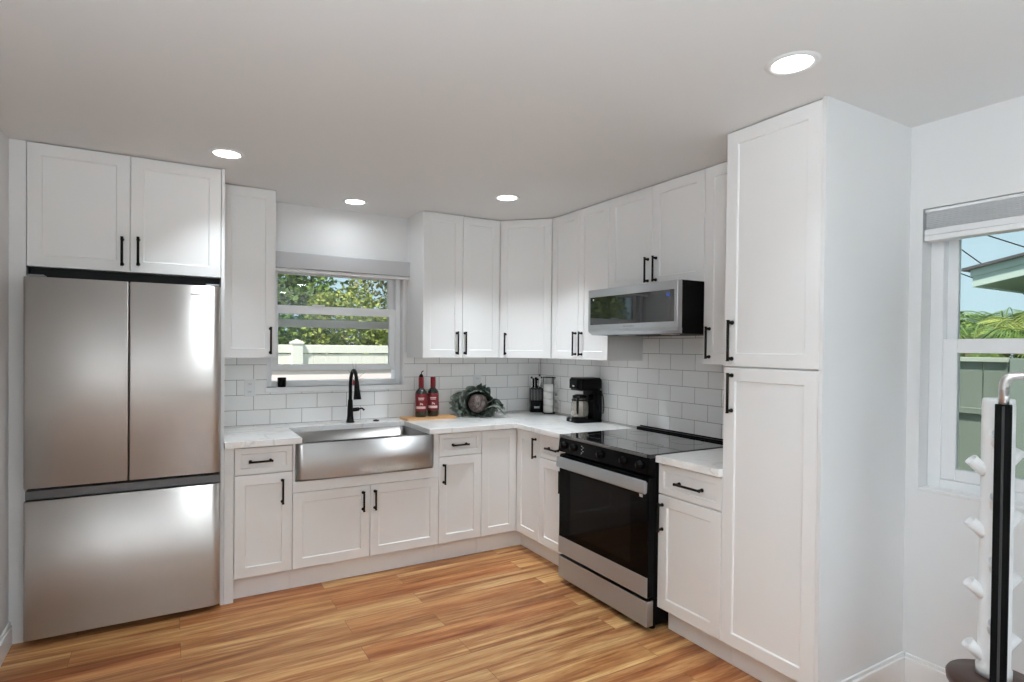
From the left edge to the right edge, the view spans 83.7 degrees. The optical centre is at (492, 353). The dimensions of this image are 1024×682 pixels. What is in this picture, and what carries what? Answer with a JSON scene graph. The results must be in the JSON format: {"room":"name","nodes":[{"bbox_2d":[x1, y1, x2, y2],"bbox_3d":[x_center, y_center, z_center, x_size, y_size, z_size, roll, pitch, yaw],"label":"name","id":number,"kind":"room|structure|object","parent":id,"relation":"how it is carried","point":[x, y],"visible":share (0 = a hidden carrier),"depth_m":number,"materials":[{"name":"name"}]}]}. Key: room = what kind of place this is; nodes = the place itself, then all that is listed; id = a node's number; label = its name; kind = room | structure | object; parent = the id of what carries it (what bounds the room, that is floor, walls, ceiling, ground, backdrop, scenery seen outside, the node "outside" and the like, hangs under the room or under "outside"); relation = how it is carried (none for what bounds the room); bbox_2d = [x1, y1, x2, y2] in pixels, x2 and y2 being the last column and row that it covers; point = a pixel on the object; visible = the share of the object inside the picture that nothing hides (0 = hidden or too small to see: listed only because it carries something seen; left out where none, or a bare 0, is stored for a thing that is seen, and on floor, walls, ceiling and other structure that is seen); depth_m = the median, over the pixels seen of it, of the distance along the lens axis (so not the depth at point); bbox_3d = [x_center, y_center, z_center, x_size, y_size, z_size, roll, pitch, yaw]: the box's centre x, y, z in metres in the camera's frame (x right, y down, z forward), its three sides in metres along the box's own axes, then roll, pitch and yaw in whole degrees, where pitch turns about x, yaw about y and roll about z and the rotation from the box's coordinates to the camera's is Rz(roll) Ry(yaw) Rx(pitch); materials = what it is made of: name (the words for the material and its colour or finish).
{"room":"kitchen","nodes":[
{"label":"kitchen","id":0,"kind":"room"},
{"bbox_2d":[0,128,30,635],"bbox_3d":[-0.835,0.237,-0.051,0.150,2.453,7.600,0,1,-29],"label":"wall","id":1,"kind":"structure","parent":0,"point":[4,140],"depth_m":2.70,"materials":[{"name":"white paint"}]},
{"bbox_2d":[0,622,11,666],"bbox_3d":[-0.624,1.411,-0.263,0.015,0.115,6.989,0,1,-29],"label":"baseboard","id":2,"kind":"structure","parent":1,"relation":"attached to","point":[6,636],"depth_m":2.68,"materials":[{"name":"white paint"}]},
{"bbox_2d":[9,138,27,643],"bbox_3d":[-2.319,0.190,2.797,0.066,2.452,0.040,0,1,-29],"label":"trim","id":3,"kind":"structure","parent":1,"relation":"attached to","point":[18,268],"depth_m":2.78,"materials":[{"name":"white paint"}]},
{"bbox_2d":[129,202,539,536],"bbox_3d":[-1.141,0.185,4.221,3.818,2.453,0.159,0,1,-29],"label":"wall","id":4,"kind":"structure","parent":0,"point":[299,228],"depth_m":4.21,"materials":[{"name":"white tile"}]},
{"bbox_2d":[27,141,220,278],"bbox_3d":[-2.032,-0.734,3.240,0.856,0.608,0.662,0,1,-29],"label":"upper cabinet","id":5,"kind":"object","parent":4,"relation":"attached to","point":[88,210],"visible":1,"depth_m":2.96,"materials":[{"name":"white paint"}]},
{"bbox_2d":[224,184,275,357],"bbox_3d":[-1.581,-0.506,3.673,0.316,1.064,0.357,0,1,-29],"label":"upper cabinet","id":6,"kind":"object","parent":4,"relation":"attached to","point":[250,213],"visible":0.97,"depth_m":3.56,"materials":[{"name":"white paint"}]},
{"bbox_2d":[244,379,255,395],"bbox_3d":[-1.631,0.231,3.849,0.070,0.114,0.007,0,1,-29],"label":"electrical outlet","id":7,"kind":"object","parent":4,"relation":"attached to","point":[249,384],"visible":1,"depth_m":3.85,"materials":[{"name":"white plastic"}]},
{"bbox_2d":[248,381,251,393],"bbox_3d":[-1.629,0.231,3.847,0.028,0.086,0.002,0,1,-29],"label":"socket","id":8,"kind":"object","parent":7,"relation":"attached to","point":[249,382],"depth_m":3.85,"materials":[{"name":"white plastic"}]},
{"bbox_2d":[265,271,404,392],"bbox_3d":[-1.142,-0.190,4.197,1.003,0.915,0.157,0,1,-29],"label":"window","id":9,"kind":"structure","parent":4,"relation":"in","point":[392,312],"depth_m":4.24,"materials":[{"name":"white plastic"}]},
{"bbox_2d":[277,377,285,386],"bbox_3d":[-1.462,0.200,3.973,0.058,0.066,0.058,0,1,-29],"label":"candle jar","id":10,"kind":"object","parent":9,"relation":"on","point":[281,381],"visible":1,"depth_m":3.95,"materials":[{"name":"black glass"}]},
{"bbox_2d":[271,369,390,380],"bbox_3d":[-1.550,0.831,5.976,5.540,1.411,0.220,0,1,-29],"label":"window sill","id":11,"kind":"structure","parent":9,"relation":"attached to","point":[301,374],"depth_m":5.79,"materials":[{"name":"white paint"}]},
{"bbox_2d":[276,251,409,279],"bbox_3d":[-1.072,-0.629,4.127,1.002,0.132,0.059,0,1,-29],"label":"window shade","id":12,"kind":"object","parent":4,"relation":"attached to","point":[285,261],"visible":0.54,"depth_m":4.09,"materials":[{"name":"grey fabric"}]},
{"bbox_2d":[224,352,539,427],"bbox_3d":[-0.696,0.241,4.386,2.562,0.504,0.009,0,1,-29],"label":"tile backsplash","id":13,"kind":"structure","parent":4,"relation":"attached to","point":[508,379],"depth_m":4.30,"materials":[{"name":"white tile"}]},
{"bbox_2d":[407,211,499,357],"bbox_3d":[-0.289,-0.502,4.403,0.637,1.064,0.357,0,1,-29],"label":"upper cabinet","id":14,"kind":"object","parent":4,"relation":"attached to","point":[453,282],"visible":1,"depth_m":4.27,"materials":[{"name":"white paint"}]},
{"bbox_2d":[473,375,480,386],"bbox_3d":[-0.122,0.231,4.701,0.070,0.114,0.007,0,1,-29],"label":"electrical outlet","id":15,"kind":"object","parent":4,"relation":"attached to","point":[477,378],"visible":0.76,"depth_m":4.69,"materials":[{"name":"white plastic"}]},
{"bbox_2d":[499,218,552,358],"bbox_3d":[0.316,-0.498,4.601,0.608,1.064,0.608,0,1,-29],"label":"upper cabinet","id":16,"kind":"object","parent":4,"relation":"attached to","point":[526,246],"visible":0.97,"depth_m":4.39,"materials":[{"name":"white paint"}]},
{"bbox_2d":[0,544,761,681],"bbox_3d":[0.750,1.529,0.866,3.818,0.120,7.900,0,1,-29],"label":"floor","id":17,"kind":"structure","parent":0,"point":[506,614],"depth_m":2.86,"materials":[{"name":"brown wood"}]},
{"bbox_2d":[23,267,220,641],"bbox_3d":[-2.027,0.492,3.225,0.854,1.844,0.671,0,1,-29],"label":"refrigerator","id":18,"kind":"object","parent":17,"relation":"on","point":[122,394],"visible":1,"depth_m":2.92,"materials":[{"name":"grey metal"}]},
{"bbox_2d":[219,169,224,604],"bbox_3d":[-1.668,0.189,3.481,0.018,2.451,0.627,0,1,-29],"label":"panel","id":19,"kind":"object","parent":17,"relation":"on","point":[222,279],"visible":0.4,"depth_m":3.21,"materials":[{"name":"white paint"}]},
{"bbox_2d":[223,444,291,604],"bbox_3d":[-1.492,0.972,3.561,0.368,0.886,0.662,0,1,-29],"label":"base cabinet","id":20,"kind":"object","parent":17,"relation":"on","point":[257,539],"visible":0.98,"depth_m":3.31,"materials":[{"name":"white paint"}]},
{"bbox_2d":[290,434,438,587],"bbox_3d":[-0.919,0.974,3.884,0.945,0.886,0.662,0,1,-29],"label":"base cabinet","id":21,"kind":"object","parent":17,"relation":"on","point":[355,525],"visible":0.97,"depth_m":3.62,"materials":[{"name":"white paint"}]},
{"bbox_2d":[434,431,481,560],"bbox_3d":[-0.364,0.976,4.198,0.327,0.886,0.662,0,1,-29],"label":"base cabinet","id":22,"kind":"object","parent":17,"relation":"on","point":[459,474],"visible":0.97,"depth_m":3.95,"materials":[{"name":"white paint"}]},
{"bbox_2d":[477,428,547,559],"bbox_3d":[0.240,0.980,4.394,0.914,0.886,0.914,0,1,-29],"label":"base cabinet","id":23,"kind":"object","parent":17,"relation":"on","point":[509,457],"visible":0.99,"depth_m":4.09,"materials":[{"name":"white paint"}]},
{"bbox_2d":[224,411,635,448],"bbox_3d":[-0.395,0.519,3.850,2.562,0.034,1.229,0,1,-29],"label":"countertop","id":24,"kind":"structure","parent":23,"relation":"on","point":[553,425],"depth_m":3.97,"materials":[{"name":"stone"}]},
{"bbox_2d":[346,369,364,422],"bbox_3d":[-0.977,0.300,4.035,0.130,0.387,0.194,1,1,-3],"label":"kitchen faucet","id":25,"kind":"object","parent":24,"relation":"on","point":[357,396],"visible":1,"depth_m":4.07,"materials":[{"name":"black metal"}]},
{"bbox_2d":[294,425,433,479],"bbox_3d":[-0.884,0.642,3.796,0.879,0.223,0.498,0,1,-29],"label":"farmhouse sink","id":26,"kind":"object","parent":24,"relation":"in","point":[357,451],"visible":0.91,"depth_m":3.61,"materials":[{"name":"silver metal"}]},
{"bbox_2d":[400,414,455,420],"bbox_3d":[-0.488,0.487,4.366,0.410,0.016,0.170,0,1,-29],"label":"cutting board","id":27,"kind":"object","parent":24,"relation":"on","point":[440,416],"visible":0.98,"depth_m":4.31,"materials":[{"name":"brown wood"}]},
{"bbox_2d":[415,371,426,416],"bbox_3d":[-0.537,0.302,4.321,0.089,0.351,0.088,0,1,-8],"label":"wine bottle","id":28,"kind":"object","parent":27,"relation":"on","point":[421,393],"visible":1,"depth_m":4.29,"materials":[{"name":"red glass"}]},
{"bbox_2d":[427,377,438,415],"bbox_3d":[-0.455,0.328,4.389,0.089,0.300,0.088,0,1,-8],"label":"wine bottle","id":29,"kind":"object","parent":27,"relation":"on","point":[432,394],"visible":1,"depth_m":4.36,"materials":[{"name":"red glass"}]},
{"bbox_2d":[449,383,505,417],"bbox_3d":[-0.103,0.363,4.506,0.441,0.268,0.223,1,1,17],"label":"cabbage","id":30,"kind":"object","parent":24,"relation":"on","point":[473,401],"visible":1,"depth_m":4.49,"materials":[{"name":"green plant"}]},
{"bbox_2d":[529,374,542,411],"bbox_3d":[0.375,0.336,4.872,0.112,0.323,0.091,1,1,-4],"label":"knife block","id":31,"kind":"object","parent":24,"relation":"on","point":[535,394],"visible":0.98,"depth_m":4.83,"materials":[{"name":"black plastic"}]},
{"bbox_2d":[542,377,555,413],"bbox_3d":[0.472,0.347,4.761,0.114,0.304,0.114,1,1,-1],"label":"mug rack","id":32,"kind":"object","parent":24,"relation":"on","point":[542,377],"visible":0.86,"depth_m":4.72,"materials":[{"name":"black metal"}]},
{"bbox_2d":[543,405,558,412],"bbox_3d":[0.482,0.461,4.755,0.118,0.058,0.092,1,1,31],"label":"mug","id":33,"kind":"object","parent":32,"relation":"in","point":[547,409],"visible":0.96,"depth_m":4.73,"materials":[{"name":"white ceramic"}]},
{"bbox_2d":[543,405,553,412],"bbox_3d":[0.471,0.461,4.762,0.092,0.058,0.092,1,1,-1],"label":"cup","id":34,"kind":"object","parent":33,"relation":"on","point":[547,409],"depth_m":4.72,"materials":[{"name":"white ceramic"}]},
{"bbox_2d":[543,398,558,405],"bbox_3d":[0.483,0.402,4.755,0.118,0.058,0.092,1,1,31],"label":"mug","id":35,"kind":"object","parent":33,"relation":"on","point":[547,402],"visible":0.94,"depth_m":4.72,"materials":[{"name":"white ceramic"}]},
{"bbox_2d":[543,398,552,405],"bbox_3d":[0.472,0.402,4.761,0.092,0.058,0.092,1,1,-1],"label":"cup","id":36,"kind":"object","parent":35,"relation":"on","point":[547,402],"depth_m":4.72,"materials":[{"name":"white ceramic"}]},
{"bbox_2d":[543,391,558,398],"bbox_3d":[0.484,0.344,4.754,0.118,0.058,0.092,1,1,31],"label":"mug","id":37,"kind":"object","parent":35,"relation":"on","point":[547,395],"visible":0.93,"depth_m":4.72,"materials":[{"name":"white ceramic"}]},
{"bbox_2d":[543,391,552,398],"bbox_3d":[0.472,0.344,4.761,0.092,0.058,0.092,1,1,-1],"label":"cup","id":38,"kind":"object","parent":37,"relation":"on","point":[547,395],"depth_m":4.72,"materials":[{"name":"white ceramic"}]},
{"bbox_2d":[543,384,558,391],"bbox_3d":[0.484,0.285,4.753,0.118,0.058,0.092,1,1,31],"label":"mug","id":39,"kind":"object","parent":37,"relation":"on","point":[546,387],"visible":0.98,"depth_m":4.72,"materials":[{"name":"white ceramic"}]},
{"bbox_2d":[566,377,603,422],"bbox_3d":[0.696,0.343,4.254,0.234,0.328,0.222,0,1,-23],"label":"coffee maker","id":40,"kind":"object","parent":24,"relation":"on","point":[586,407],"visible":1,"depth_m":4.22,"materials":[{"name":"black plastic"}]},
{"bbox_2d":[539,434,564,564],"bbox_3d":[0.652,0.989,3.921,0.662,0.886,0.312,0,1,-29],"label":"base cabinet","id":41,"kind":"object","parent":17,"relation":"on","point":[549,473],"visible":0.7,"depth_m":3.82,"materials":[{"name":"white paint"}]},
{"bbox_2d":[556,425,722,628],"bbox_3d":[0.895,0.968,3.430,0.725,0.944,0.776,0,1,-29],"label":"electric range","id":42,"kind":"object","parent":17,"relation":"on","point":[609,493],"visible":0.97,"depth_m":3.20,"materials":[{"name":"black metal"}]},
{"bbox_2d":[560,428,722,458],"bbox_3d":[0.912,0.524,3.433,0.679,0.020,0.776,0,1,-29],"label":"cooktop","id":43,"kind":"object","parent":42,"relation":"in","point":[633,443],"depth_m":3.36,"materials":[{"name":"black glass"}]},
{"bbox_2d":[656,463,731,663],"bbox_3d":[1.208,1.006,2.936,0.662,0.886,0.388,0,1,-29],"label":"base cabinet","id":44,"kind":"object","parent":17,"relation":"on","point":[689,507],"visible":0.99,"depth_m":2.78,"materials":[{"name":"white paint"}]},
{"bbox_2d":[656,448,722,476],"bbox_3d":[1.220,0.545,2.935,0.650,0.034,0.387,0,1,-29],"label":"countertop","id":45,"kind":"structure","parent":44,"relation":"on","point":[710,461],"depth_m":2.84,"materials":[{"name":"stone"}]},
{"bbox_2d":[720,99,822,681],"bbox_3d":[1.424,0.229,2.569,0.673,2.451,0.438,0,1,-29],"label":"pantry cabinet","id":46,"kind":"object","parent":17,"relation":"on","point":[774,165],"visible":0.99,"depth_m":2.41,"materials":[{"name":"white paint"}]},
{"bbox_2d":[945,397,1023,681],"bbox_3d":[1.708,0.809,1.932,0.268,1.311,0.268,0,1,-29],"label":"tower","id":47,"kind":"object","parent":17,"relation":"on","point":[957,670],"visible":0.59,"depth_m":1.95,"materials":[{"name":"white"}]},
{"bbox_2d":[962,637,982,659],"bbox_3d":[1.671,1.023,1.978,0.073,0.073,0.041,1,1,19],"label":"cup","id":48,"kind":"object","parent":47,"relation":"on","point":[975,648],"depth_m":1.97,"materials":[{"name":"white plastic"}]},
{"bbox_2d":[963,577,983,598],"bbox_3d":[1.673,0.811,1.975,0.073,0.073,0.041,1,1,19],"label":"cup","id":49,"kind":"object","parent":47,"relation":"on","point":[976,587],"depth_m":1.96,"materials":[{"name":"white plastic"}]},
{"bbox_2d":[964,516,984,537],"bbox_3d":[1.675,0.599,1.973,0.073,0.073,0.041,1,1,19],"label":"cup","id":50,"kind":"object","parent":47,"relation":"on","point":[977,526],"depth_m":1.96,"materials":[{"name":"white plastic"}]},
{"bbox_2d":[965,455,985,475],"bbox_3d":[1.677,0.387,1.970,0.073,0.073,0.041,1,1,19],"label":"cup","id":51,"kind":"object","parent":47,"relation":"on","point":[977,464],"depth_m":1.96,"materials":[{"name":"white ceramic"}]},
{"bbox_2d":[945,659,1023,681],"bbox_3d":[1.703,1.284,1.938,0.268,0.361,0.268,0,1,-29],"label":"tub","id":52,"kind":"object","parent":47,"relation":"attached to","point":[957,670],"depth_m":1.97,"materials":[{"name":"brown"}]},
{"bbox_2d":[986,618,990,634],"bbox_3d":[1.688,0.924,1.920,0.041,0.073,0.073,1,1,43],"label":"cup","id":53,"kind":"object","parent":47,"relation":"on","point":[988,620],"depth_m":1.93,"materials":[{"name":"white plastic"}]},
{"bbox_2d":[988,555,991,571],"bbox_3d":[1.690,0.712,1.918,0.041,0.073,0.073,1,1,43],"label":"cup","id":54,"kind":"object","parent":47,"relation":"on","point":[989,556],"depth_m":1.92,"materials":[{"name":"white plastic"}]},
{"bbox_2d":[989,493,992,510],"bbox_3d":[1.692,0.500,1.915,0.041,0.073,0.073,1,1,43],"label":"cup","id":55,"kind":"object","parent":47,"relation":"on","point":[990,494],"depth_m":1.92,"materials":[{"name":"white ceramic"}]},
{"bbox_2d":[990,429,993,447],"bbox_3d":[1.694,0.288,1.913,0.041,0.073,0.073,1,1,43],"label":"cup","id":56,"kind":"object","parent":47,"relation":"on","point":[991,430],"depth_m":1.92,"materials":[{"name":"white ceramic"}]},
{"bbox_2d":[989,371,1023,681],"bbox_3d":[1.764,0.580,1.772,0.322,1.051,0.030,1,1,41],"label":"light","id":57,"kind":"object","parent":47,"relation":"on","point":[1002,423],"visible":1,"depth_m":1.85,"materials":[{"name":"black metal"}]},
{"bbox_2d":[1012,633,1021,650],"bbox_3d":[1.776,0.994,1.964,0.073,0.073,0.041,1,1,-5],"label":"cup","id":58,"kind":"object","parent":47,"relation":"on","point":[1016,640],"depth_m":1.95,"materials":[{"name":"white plastic"}]},
{"bbox_2d":[1013,571,1022,588],"bbox_3d":[1.779,0.782,1.962,0.073,0.073,0.041,1,1,-5],"label":"cup","id":59,"kind":"object","parent":47,"relation":"on","point":[1017,578],"depth_m":1.94,"materials":[{"name":"white plastic"}]},
{"bbox_2d":[1014,509,1023,527],"bbox_3d":[1.781,0.570,1.960,0.073,0.073,0.041,1,1,-5],"label":"cup","id":60,"kind":"object","parent":47,"relation":"on","point":[1018,517],"depth_m":1.94,"materials":[{"name":"white plastic"}]},
{"bbox_2d":[1015,448,1023,465],"bbox_3d":[1.783,0.358,1.957,0.073,0.073,0.041,1,1,-5],"label":"cup","id":61,"kind":"object","parent":47,"relation":"on","point":[1019,454],"depth_m":1.94,"materials":[{"name":"white ceramic"}]},
{"bbox_2d":[0,0,1023,220],"bbox_3d":[0.775,-1.044,0.836,3.818,0.120,7.900,0,1,-29],"label":"ceiling","id":62,"kind":"structure","parent":0,"point":[405,108],"depth_m":2.11,"materials":[{"name":"white paint"}]},
{"bbox_2d":[208,148,244,158],"bbox_3d":[-1.364,-1.025,2.940,0.172,0.006,0.172,0,1,-29],"label":"recessed light","id":63,"kind":"object","parent":62,"relation":"in","point":[225,153],"visible":1,"depth_m":2.93,"materials":[{"name":"white plastic"}]},
{"bbox_2d":[213,150,239,157],"bbox_3d":[-1.364,-1.027,2.940,0.127,0.002,0.127,0,1,-29],"label":"diffuser","id":64,"kind":"object","parent":63,"relation":"attached to","point":[218,153],"depth_m":2.93,"materials":[{"name":"white plastic"}]},
{"bbox_2d":[342,198,367,204],"bbox_3d":[-0.934,-1.032,3.894,0.172,0.006,0.172,0,1,-29],"label":"recessed light","id":65,"kind":"object","parent":62,"relation":"in","point":[352,201],"visible":1,"depth_m":3.88,"materials":[{"name":"white plastic"}]},
{"bbox_2d":[345,200,364,203],"bbox_3d":[-0.934,-1.034,3.893,0.127,0.002,0.127,0,1,-29],"label":"diffuser","id":66,"kind":"object","parent":65,"relation":"attached to","point":[346,201],"depth_m":3.88,"materials":[{"name":"white plastic"}]},
{"bbox_2d":[494,194,519,200],"bbox_3d":[0.098,-1.020,3.751,0.172,0.006,0.172,0,1,-29],"label":"recessed light","id":67,"kind":"object","parent":62,"relation":"in","point":[503,197],"visible":1,"depth_m":3.74,"materials":[{"name":"white plastic"}]},
{"bbox_2d":[498,196,516,199],"bbox_3d":[0.098,-1.022,3.751,0.127,0.002,0.127,0,1,-29],"label":"diffuser","id":68,"kind":"object","parent":67,"relation":"attached to","point":[499,197],"depth_m":3.75,"materials":[{"name":"white plastic"}]},
{"bbox_2d":[765,50,820,75],"bbox_3d":[1.028,-0.990,1.957,0.172,0.006,0.172,0,1,-29],"label":"recessed light","id":69,"kind":"object","parent":62,"relation":"in","point":[795,62],"visible":1,"depth_m":1.95,"materials":[{"name":"white plastic"}]},
{"bbox_2d":[772,55,813,72],"bbox_3d":[1.028,-0.992,1.957,0.127,0.002,0.127,0,1,-29],"label":"diffuser","id":70,"kind":"object","parent":69,"relation":"attached to","point":[785,63],"depth_m":1.95,"materials":[{"name":"white plastic"}]},
{"bbox_2d":[540,96,1023,673],"bbox_3d":[2.355,0.248,1.751,0.159,2.453,7.600,0,1,-29],"label":"wall","id":71,"kind":"structure","parent":0,"point":[977,154],"depth_m":2.48,"materials":[{"name":"white paint"}]},
{"bbox_2d":[551,200,642,360],"bbox_3d":[0.733,-0.489,4.119,0.357,1.064,0.637,0,1,-29],"label":"upper cabinet","id":72,"kind":"object","parent":71,"relation":"attached to","point":[580,266],"visible":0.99,"depth_m":4.02,"materials":[{"name":"white paint"}]},
{"bbox_2d":[540,336,726,438],"bbox_3d":[1.014,0.175,3.973,0.009,0.679,2.410,0,1,-29],"label":"tile backsplash","id":73,"kind":"structure","parent":71,"relation":"attached to","point":[672,388],"depth_m":3.80,"materials":[{"name":"white tile"}]},
{"bbox_2d":[609,169,705,287],"bbox_3d":[1.083,-0.705,3.501,0.357,0.610,0.773,0,1,-29],"label":"upper cabinet","id":74,"kind":"object","parent":71,"relation":"attached to","point":[657,232],"visible":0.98,"depth_m":3.38,"materials":[{"name":"white paint"}]},
{"bbox_2d":[588,280,703,335],"bbox_3d":[1.013,-0.253,3.455,0.502,0.289,0.738,0,1,-29],"label":"microwave","id":75,"kind":"object","parent":74,"relation":"attached to","point":[672,307],"visible":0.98,"depth_m":3.21,"materials":[{"name":"silver metal"}]},
{"bbox_2d":[703,162,726,364],"bbox_3d":[1.366,-0.470,2.998,0.357,1.064,0.384,0,1,-29],"label":"upper cabinet","id":76,"kind":"object","parent":71,"relation":"attached to","point":[716,176],"visible":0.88,"depth_m":3.04,"materials":[{"name":"white paint"}]},
{"bbox_2d":[904,653,948,681],"bbox_3d":[2.984,1.425,0.471,0.015,0.140,4.718,0,1,-29],"label":"baseboard","id":77,"kind":"structure","parent":71,"relation":"attached to","point":[917,669],"depth_m":2.46,"materials":[{"name":"white paint"}]},
{"bbox_2d":[919,239,1023,509],"bbox_3d":[2.159,-0.008,2.109,0.148,1.216,0.943,0,1,-29],"label":"window","id":78,"kind":"structure","parent":71,"relation":"in","point":[944,476],"depth_m":2.47,"materials":[{"name":"white plastic"}]},
{"bbox_2d":[924,193,1023,242],"bbox_3d":[2.119,-0.544,2.078,0.068,0.136,0.925,0,1,-29],"label":"window shade","id":79,"kind":"object","parent":71,"relation":"attached to","point":[1004,214],"visible":1,"depth_m":2.31,"materials":[{"name":"white fabric"}]},
{"bbox_2d":[813,95,911,681],"bbox_3d":[1.552,0.233,2.379,0.639,2.452,0.016,0,1,-29],"label":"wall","id":80,"kind":"structure","parent":0,"point":[866,190],"depth_m":2.35,"materials":[{"name":"white paint"}]},
{"bbox_2d":[840,651,905,681],"bbox_3d":[1.554,1.389,2.381,0.627,0.140,0.015,0,1,-29],"label":"baseboard","id":81,"kind":"structure","parent":80,"relation":"attached to","point":[891,669],"depth_m":2.45,"materials":[{"name":"white paint"}]},
{"label":"outside","id":82,"kind":"structure","parent":0,"visible":0},
{"bbox_3d":[-0.153,1.508,16.206,70.000,0.150,80.000,0,1,-29],"label":"lawn","id":83,"kind":"structure","parent":82,"visible":0},
{"bbox_2d":[278,274,288,353],"bbox_3d":[-3.717,-0.127,7.603,1.750,3.250,1.795,1,1,19],"label":"leafy tree","id":84,"kind":"object","parent":83,"relation":"on","point":[280,291],"visible":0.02,"depth_m":7.88,"materials":[{"name":"green plant"}]},
{"bbox_2d":[278,274,348,353],"bbox_3d":[-3.579,-0.284,9.680,2.352,3.518,1.539,0,1,-29],"label":"leafy tree","id":85,"kind":"object","parent":83,"relation":"on","point":[293,282],"visible":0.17,"depth_m":9.48,"materials":[{"name":"green plant"}]},
{"bbox_2d":[278,339,387,363],"bbox_3d":[-5.723,0.659,5.028,15.300,1.694,0.150,0,1,-29],"label":"vinyl fence","id":86,"kind":"object","parent":83,"relation":"on","point":[296,348],"visible":0.07,"depth_m":7.10,"materials":[{"name":"white plastic"}]},
{"bbox_2d":[278,279,387,353],"bbox_3d":[-2.274,0.172,8.594,1.805,2.658,1.455,0,1,-29],"label":"leafy tree","id":87,"kind":"object","parent":83,"relation":"on","point":[345,301],"visible":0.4,"depth_m":8.34,"materials":[{"name":"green plant"}]},
{"bbox_2d":[330,278,387,353],"bbox_3d":[-1.970,-0.258,10.543,2.317,3.479,1.578,0,1,-29],"label":"leafy tree","id":88,"kind":"object","parent":83,"relation":"on","point":[355,284],"visible":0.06,"depth_m":10.20,"materials":[{"name":"green plant"}]},
{"bbox_2d":[960,312,997,365],"bbox_3d":[5.890,0.493,7.469,1.240,2.202,1.061,0,1,-29],"label":"leafy shrub","id":89,"kind":"object","parent":83,"relation":"on","point":[967,323],"visible":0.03,"depth_m":7.15,"materials":[{"name":"green plant"}]},
{"bbox_2d":[958,357,1009,470],"bbox_3d":[2.546,0.782,6.425,0.145,1.579,5.116,0,1,-29],"label":"fence","id":90,"kind":"object","parent":83,"relation":"on","point":[976,385],"visible":0.04,"depth_m":4.35,"materials":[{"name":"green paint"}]},
{"bbox_2d":[960,323,1023,371],"bbox_3d":[5.519,0.620,6.627,1.591,1.969,1.687,0,1,-29],"label":"palm tree","id":91,"kind":"object","parent":83,"relation":"on","point":[1001,334],"visible":0.27,"depth_m":6.29,"materials":[{"name":"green plant"}]},
{"bbox_2d":[960,312,1023,356],"bbox_3d":[6.595,0.538,6.961,1.987,2.145,1.804,1,1,14],"label":"palm tree","id":92,"kind":"object","parent":83,"relation":"on","point":[1015,324],"visible":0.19,"depth_m":6.88,"materials":[{"name":"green plant"}]},
{"bbox_2d":[960,307,1023,354],"bbox_3d":[7.473,0.450,8.419,1.954,2.304,1.767,0,1,-29],"label":"palm tree","id":93,"kind":"object","parent":83,"relation":"on","point":[974,315],"visible":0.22,"depth_m":8.54,"materials":[{"name":"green plant"}]},
{"bbox_2d":[961,252,1023,293],"bbox_3d":[7.712,0.216,2.697,6.100,2.897,6.780,0,1,-29],"label":"neighbor house","id":94,"kind":"structure","parent":83,"relation":"on","point":[1006,274],"depth_m":4.03,"materials":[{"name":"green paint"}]},
{"bbox_2d":[983,320,1023,372],"bbox_3d":[7.189,0.491,7.029,1.500,2.243,3.468,0,1,-29],"label":"leafy shrub","id":95,"kind":"object","parent":83,"relation":"on","point":[1008,355],"visible":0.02,"depth_m":7.44,"materials":[{"name":"green plant"}]},
{"bbox_2d":[1009,358,1023,478],"bbox_3d":[4.033,0.805,3.716,0.090,1.624,1.055,0,1,-29],"label":"gate","id":96,"kind":"object","parent":83,"relation":"on","point":[1015,364],"visible":0.43,"depth_m":4.10,"materials":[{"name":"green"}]},
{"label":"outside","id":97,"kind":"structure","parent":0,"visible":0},
{"bbox_2d":[961,249,980,263],"bbox_3d":[8.084,-1.737,9.776,0.017,3.164,3.214,0,1,-29],"label":"power line","id":98,"kind":"object","parent":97,"point":[961,249],"visible":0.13,"depth_m":9.70,"materials":[{"name":"black metal"}]},
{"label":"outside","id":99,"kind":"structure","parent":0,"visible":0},
{"bbox_2d":[988,235,1023,246],"bbox_3d":[7.796,-2.481,10.290,0.017,5.558,10.010,0,1,-29],"label":"power line","id":100,"kind":"object","parent":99,"point":[988,235],"visible":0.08,"depth_m":9.29,"materials":[{"name":"black metal"}]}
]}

